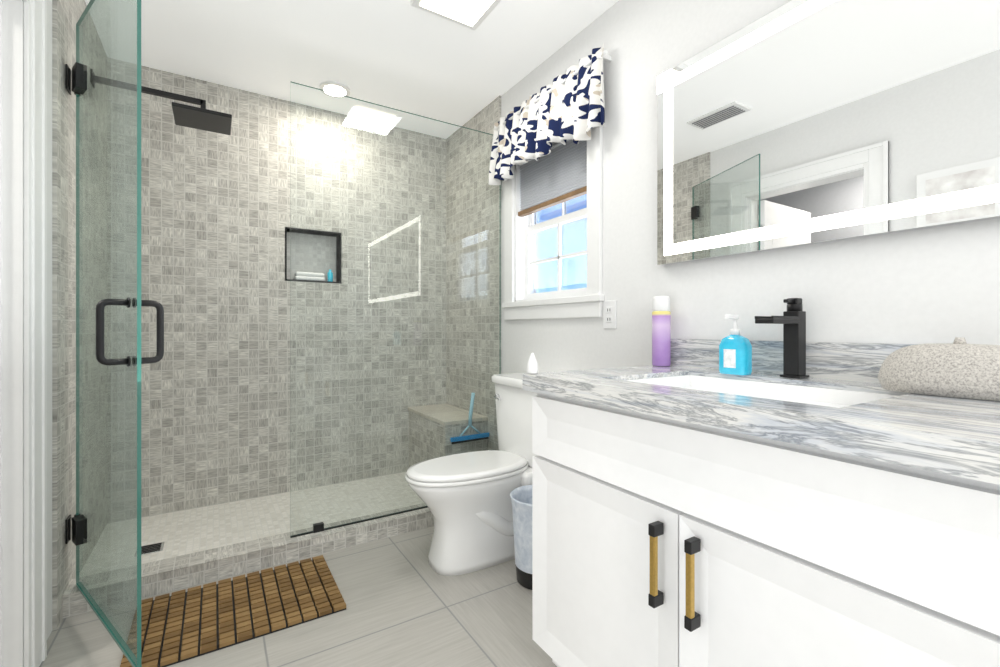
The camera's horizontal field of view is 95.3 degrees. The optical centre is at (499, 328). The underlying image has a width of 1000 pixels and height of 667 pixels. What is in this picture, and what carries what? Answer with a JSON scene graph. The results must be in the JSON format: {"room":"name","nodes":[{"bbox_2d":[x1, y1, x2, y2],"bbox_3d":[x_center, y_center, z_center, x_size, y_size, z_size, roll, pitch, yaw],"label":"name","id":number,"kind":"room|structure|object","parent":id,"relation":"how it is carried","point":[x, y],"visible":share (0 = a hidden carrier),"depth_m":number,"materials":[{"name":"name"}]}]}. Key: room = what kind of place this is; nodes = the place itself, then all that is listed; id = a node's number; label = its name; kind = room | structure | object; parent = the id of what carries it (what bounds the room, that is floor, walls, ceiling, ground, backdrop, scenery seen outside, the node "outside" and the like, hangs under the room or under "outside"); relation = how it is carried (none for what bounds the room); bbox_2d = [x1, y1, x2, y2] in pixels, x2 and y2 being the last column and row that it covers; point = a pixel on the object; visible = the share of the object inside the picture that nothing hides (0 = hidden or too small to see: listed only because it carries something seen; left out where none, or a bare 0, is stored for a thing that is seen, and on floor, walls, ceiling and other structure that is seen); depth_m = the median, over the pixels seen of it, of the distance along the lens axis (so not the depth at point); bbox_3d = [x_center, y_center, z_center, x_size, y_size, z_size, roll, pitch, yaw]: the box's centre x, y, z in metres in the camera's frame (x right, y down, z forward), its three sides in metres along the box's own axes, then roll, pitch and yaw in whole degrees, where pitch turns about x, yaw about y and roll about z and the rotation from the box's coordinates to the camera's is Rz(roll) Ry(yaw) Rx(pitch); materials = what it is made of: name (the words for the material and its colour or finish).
{"room":"bathroom","nodes":[
{"label":"bathroom","id":0,"kind":"room"},
{"bbox_2d":[47,0,51,638],"bbox_3d":[-1.810,-0.170,1.858,0.140,2.440,1.270,0,0,-32],"label":"wall","id":1,"kind":"structure","parent":0,"point":[49,316],"depth_m":1.56,"materials":[{"name":"paint"}]},
{"bbox_2d":[52,0,106,629],"bbox_3d":[-1.784,-0.170,1.961,0.012,2.440,0.878,0,0,-32],"label":"tile","id":2,"kind":"structure","parent":1,"relation":"attached to","point":[66,15],"depth_m":1.73,"materials":[{"name":"tile"}]},
{"bbox_2d":[65,64,70,543],"bbox_3d":[-1.611,-0.090,1.705,0.010,1.770,0.056,0,0,-32],"label":"shower door hinge","id":3,"kind":"object","parent":2,"relation":"attached to","point":[68,519],"visible":1,"depth_m":1.70,"materials":[{"name":"black metal"}]},
{"bbox_2d":[72,0,163,666],"bbox_3d":[-1.307,-0.089,1.502,0.732,2.101,0.159,0,0,37],"label":"shower door","id":4,"kind":"structure","parent":3,"relation":"attached to","point":[80,536],"depth_m":1.45,"materials":[{"name":"clear glass"}]},
{"bbox_2d":[90,69,231,134],"bbox_3d":[-1.599,-1.089,2.184,0.538,0.123,0.240,0,0,-32],"label":"shower head","id":5,"kind":"object","parent":2,"relation":"attached to","point":[202,117],"visible":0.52,"depth_m":2.21},
{"bbox_2d":[39,526,556,666],"bbox_3d":[0.305,1.090,0.427,2.210,0.080,4.080,0,0,-32],"label":"floor","id":6,"kind":"structure","parent":0,"point":[407,605],"depth_m":1.60,"materials":[{"name":"tile"}]},
{"bbox_2d":[120,555,345,666],"bbox_3d":[-0.972,1.041,1.716,0.662,0.018,0.442,0,0,-32],"label":"bath mat","id":7,"kind":"object","parent":6,"relation":"on","point":[184,625],"visible":0.98,"depth_m":1.68,"materials":[{"name":"brown wood"}]},
{"bbox_2d":[405,373,536,575],"bbox_3d":[-0.094,0.647,2.168,0.758,0.806,0.548,0,0,-32],"label":"toilet","id":8,"kind":"object","parent":6,"relation":"on","point":[465,497],"visible":0.79,"depth_m":2.00,"materials":[{"name":"ceramic"}]},
{"bbox_2d":[510,485,531,589],"bbox_3d":[0.162,0.872,1.911,0.242,0.356,0.242,0,0,-32],"label":"trash can","id":9,"kind":"object","parent":6,"relation":"on","point":[521,499],"visible":0.38,"depth_m":1.84,"materials":[{"name":"white plastic"}]},
{"bbox_2d":[532,386,999,666],"bbox_3d":[0.895,0.619,0.677,0.663,0.860,2.060,0,0,-32],"label":"bathroom vanity","id":10,"kind":"object","parent":6,"relation":"on","point":[660,542],"visible":0.98,"depth_m":0.84,"materials":[{"name":"white wood"}]},
{"bbox_2d":[522,339,999,484],"bbox_3d":[0.898,0.194,0.685,0.649,0.312,2.090,0,0,-32],"label":"countertop","id":11,"kind":"structure","parent":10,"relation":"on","point":[874,419],"depth_m":0.90,"materials":[{"name":"stone"}]},
{"bbox_2d":[527,353,537,373],"bbox_3d":[0.099,0.106,1.392,0.036,0.062,0.036,0,0,-32],"label":"bottle","id":12,"kind":"object","parent":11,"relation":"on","point":[532,365],"visible":1,"depth_m":1.38,"materials":[{"name":"white plastic"}]},
{"bbox_2d":[652,296,670,365],"bbox_3d":[0.593,0.009,1.677,0.065,0.255,0.065,0,0,-32],"label":"spray can","id":13,"kind":"object","parent":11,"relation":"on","point":[661,334],"visible":1,"depth_m":1.65,"materials":[{"name":"purple plastic"}]},
{"bbox_2d":[719,315,751,374],"bbox_3d":[0.703,0.048,1.371,0.075,0.178,0.084,0,0,-32],"label":"soap dispenser","id":14,"kind":"object","parent":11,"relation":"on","point":[735,352],"visible":1,"depth_m":1.35,"materials":[{"name":"blue plastic"}]},
{"bbox_2d":[755,298,808,377],"bbox_3d":[0.774,0.026,1.250,0.188,0.222,0.052,0,0,-32],"label":"faucet","id":15,"kind":"object","parent":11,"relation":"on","point":[792,319],"visible":1,"depth_m":1.27,"materials":[{"name":"black metal"}]},
{"bbox_2d":[878,337,999,400],"bbox_3d":[0.965,0.078,0.957,0.170,0.118,0.270,0,0,-32],"label":"towel","id":16,"kind":"object","parent":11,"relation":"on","point":[959,367],"visible":1,"depth_m":0.92,"materials":[{"name":"beige fabric"}]},
{"bbox_2d":[85,0,618,138],"bbox_3d":[-0.556,-1.430,0.513,3.580,0.080,5.140,0,0,-32],"label":"ceiling","id":17,"kind":"structure","parent":0,"point":[404,55],"depth_m":2.26,"materials":[{"name":"paint"}]},
{"bbox_2d":[319,81,349,97],"bbox_3d":[-0.957,-1.383,2.645,0.170,0.014,0.170,0,0,-32],"label":"recessed light","id":18,"kind":"object","parent":17,"relation":"in","point":[336,87],"visible":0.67,"depth_m":2.62,"materials":[{"name":"white plastic"}]},
{"bbox_2d":[410,0,500,30],"bbox_3d":[-0.164,-1.370,1.867,0.310,0.040,0.310,0,0,-32],"label":"recessed light","id":19,"kind":"object","parent":17,"relation":"in","point":[471,14],"visible":1,"depth_m":1.93,"materials":[{"name":"white plastic"}]},
{"bbox_2d":[501,0,999,373],"bbox_3d":[0.900,-0.170,1.429,0.140,2.440,4.870,0,0,-32],"label":"wall","id":20,"kind":"structure","parent":0,"point":[937,285],"depth_m":1.62,"materials":[{"name":"paint"}]},
{"bbox_2d":[446,95,500,449],"bbox_3d":[-0.194,-0.170,3.035,0.012,2.440,0.742,0,0,-32],"label":"tile","id":21,"kind":"structure","parent":20,"relation":"attached to","point":[487,117],"depth_m":2.99,"materials":[{"name":"tile"}]},
{"bbox_2d":[450,393,488,443],"bbox_3d":[-0.183,0.533,2.747,0.260,0.290,0.036,0,0,-32],"label":"squeegee","id":22,"kind":"object","parent":21,"relation":"hanging from","point":[467,437],"depth_m":2.74,"materials":[{"name":"blue plastic"}]},
{"bbox_2d":[488,43,610,184],"bbox_3d":[0.203,-1.013,2.300,0.118,0.384,0.905,0,0,-32],"label":"valance curtain","id":23,"kind":"object","parent":20,"relation":"attached to","point":[569,104],"visible":1,"depth_m":2.17,"materials":[{"name":"fabric"}]},
{"bbox_2d":[502,126,603,319],"bbox_3d":[0.293,-0.552,2.371,0.170,1.005,0.800,0,0,-32],"label":"window","id":24,"kind":"structure","parent":20,"relation":"in","point":[553,262],"depth_m":2.37,"materials":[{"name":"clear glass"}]},
{"bbox_2d":[517,139,586,216],"bbox_3d":[0.271,-0.796,2.357,0.042,0.317,0.582,0,0,-32],"label":"window blinds","id":25,"kind":"object","parent":24,"relation":"attached to","point":[557,175],"visible":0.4,"depth_m":2.33,"materials":[{"name":"grey fabric"}]},
{"bbox_2d":[603,300,615,328],"bbox_3d":[0.473,-0.060,1.970,0.010,0.120,0.074,0,0,-32],"label":"electrical outlet plate","id":26,"kind":"object","parent":20,"relation":"attached to","point":[609,314],"visible":1,"depth_m":1.97,"materials":[{"name":"white plastic"}]},
{"bbox_2d":[657,0,999,264],"bbox_3d":[1.016,-0.595,1.074,0.030,0.710,1.545,0,0,-32],"label":"led mirror","id":27,"kind":"object","parent":20,"relation":"attached to","point":[794,123],"visible":0.93,"depth_m":1.24,"materials":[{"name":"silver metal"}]},
{"bbox_3d":[-1.303,-0.170,3.000,2.210,2.440,0.130,0,0,-32],"label":"wall","id":28,"kind":"structure","parent":0,"visible":0},
{"bbox_2d":[107,58,445,523],"bbox_3d":[-1.236,-0.170,2.894,1.930,2.440,0.122,0,0,-32],"label":"tiled wall","id":29,"kind":"structure","parent":28,"relation":"attached to","point":[215,379],"depth_m":2.71,"materials":[{"name":"tile"}]},
{"bbox_2d":[285,227,341,283],"bbox_3d":[-1.198,-0.455,2.913,0.335,0.330,0.119,0,0,-32],"label":"shower niche","id":30,"kind":"object","parent":29,"relation":"attached to","point":[325,263],"depth_m":2.95,"materials":[{"name":"tile"}]},
{"bbox_2d":[293,272,324,280],"bbox_3d":[-1.213,-0.328,2.903,0.180,0.055,0.080,0,0,-32],"label":"towel","id":31,"kind":"object","parent":30,"relation":"in","point":[305,275],"depth_m":2.87,"materials":[{"name":"white fabric"}]},
{"bbox_2d":[327,270,332,281],"bbox_3d":[-1.104,-0.341,2.965,0.034,0.082,0.034,0,0,-32],"label":"bottle","id":32,"kind":"object","parent":30,"relation":"in","point":[330,273],"depth_m":2.95,"materials":[{"name":"blue plastic"}]},
{"bbox_3d":[-1.275,-1.185,1.002,0.140,0.410,0.750,0,0,-32],"label":"wall","id":33,"kind":"structure","parent":0,"visible":0},
{"bbox_2d":[0,0,46,666],"bbox_3d":[-1.271,-0.018,1.004,0.179,2.135,0.960,0,0,-32],"label":"door frame","id":34,"kind":"structure","parent":33,"relation":"attached to","point":[23,333],"depth_m":1.35,"materials":[{"name":"white wood"}]},
{"label":"outside","id":35,"kind":"structure","parent":0,"visible":0},
{"bbox_3d":[-1.057,1.090,2.606,2.210,0.080,1.060,0,0,-32],"label":"shower base","id":36,"kind":"object","parent":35,"visible":0},
{"bbox_2d":[63,503,433,617],"bbox_3d":[-0.807,1.008,2.208,1.930,0.085,0.124,0,0,-32],"label":"curb","id":37,"kind":"object","parent":36,"relation":"on","point":[158,577],"visible":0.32,"depth_m":1.97,"materials":[{"name":"tile"}]},
{"bbox_2d":[290,81,500,537],"bbox_3d":[-0.484,-0.087,2.410,1.143,2.105,0.024,0,0,-32],"label":"glass","id":38,"kind":"object","parent":37,"relation":"on","point":[319,527],"visible":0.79,"depth_m":2.33,"materials":[{"name":"clear glass"}]},
{"bbox_2d":[79,472,423,577],"bbox_3d":[-1.022,1.025,2.550,1.930,0.050,0.688,0,0,-32],"label":"shower floor","id":39,"kind":"structure","parent":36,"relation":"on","point":[184,532],"depth_m":2.40,"materials":[{"name":"tile"}]},
{"bbox_2d":[134,542,164,556],"bbox_3d":[-1.585,0.997,2.064,0.100,0.006,0.100,0,0,-32],"label":"drain","id":40,"kind":"object","parent":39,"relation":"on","point":[151,548],"visible":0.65,"depth_m":2.06,"materials":[{"name":"black metal"}]},
{"bbox_2d":[408,404,487,466],"bbox_3d":[-0.361,0.775,3.011,0.296,0.450,0.606,0,0,-32],"label":"bench","id":41,"kind":"object","parent":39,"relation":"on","point":[425,420],"depth_m":2.85,"materials":[{"name":"tile"}]}
]}

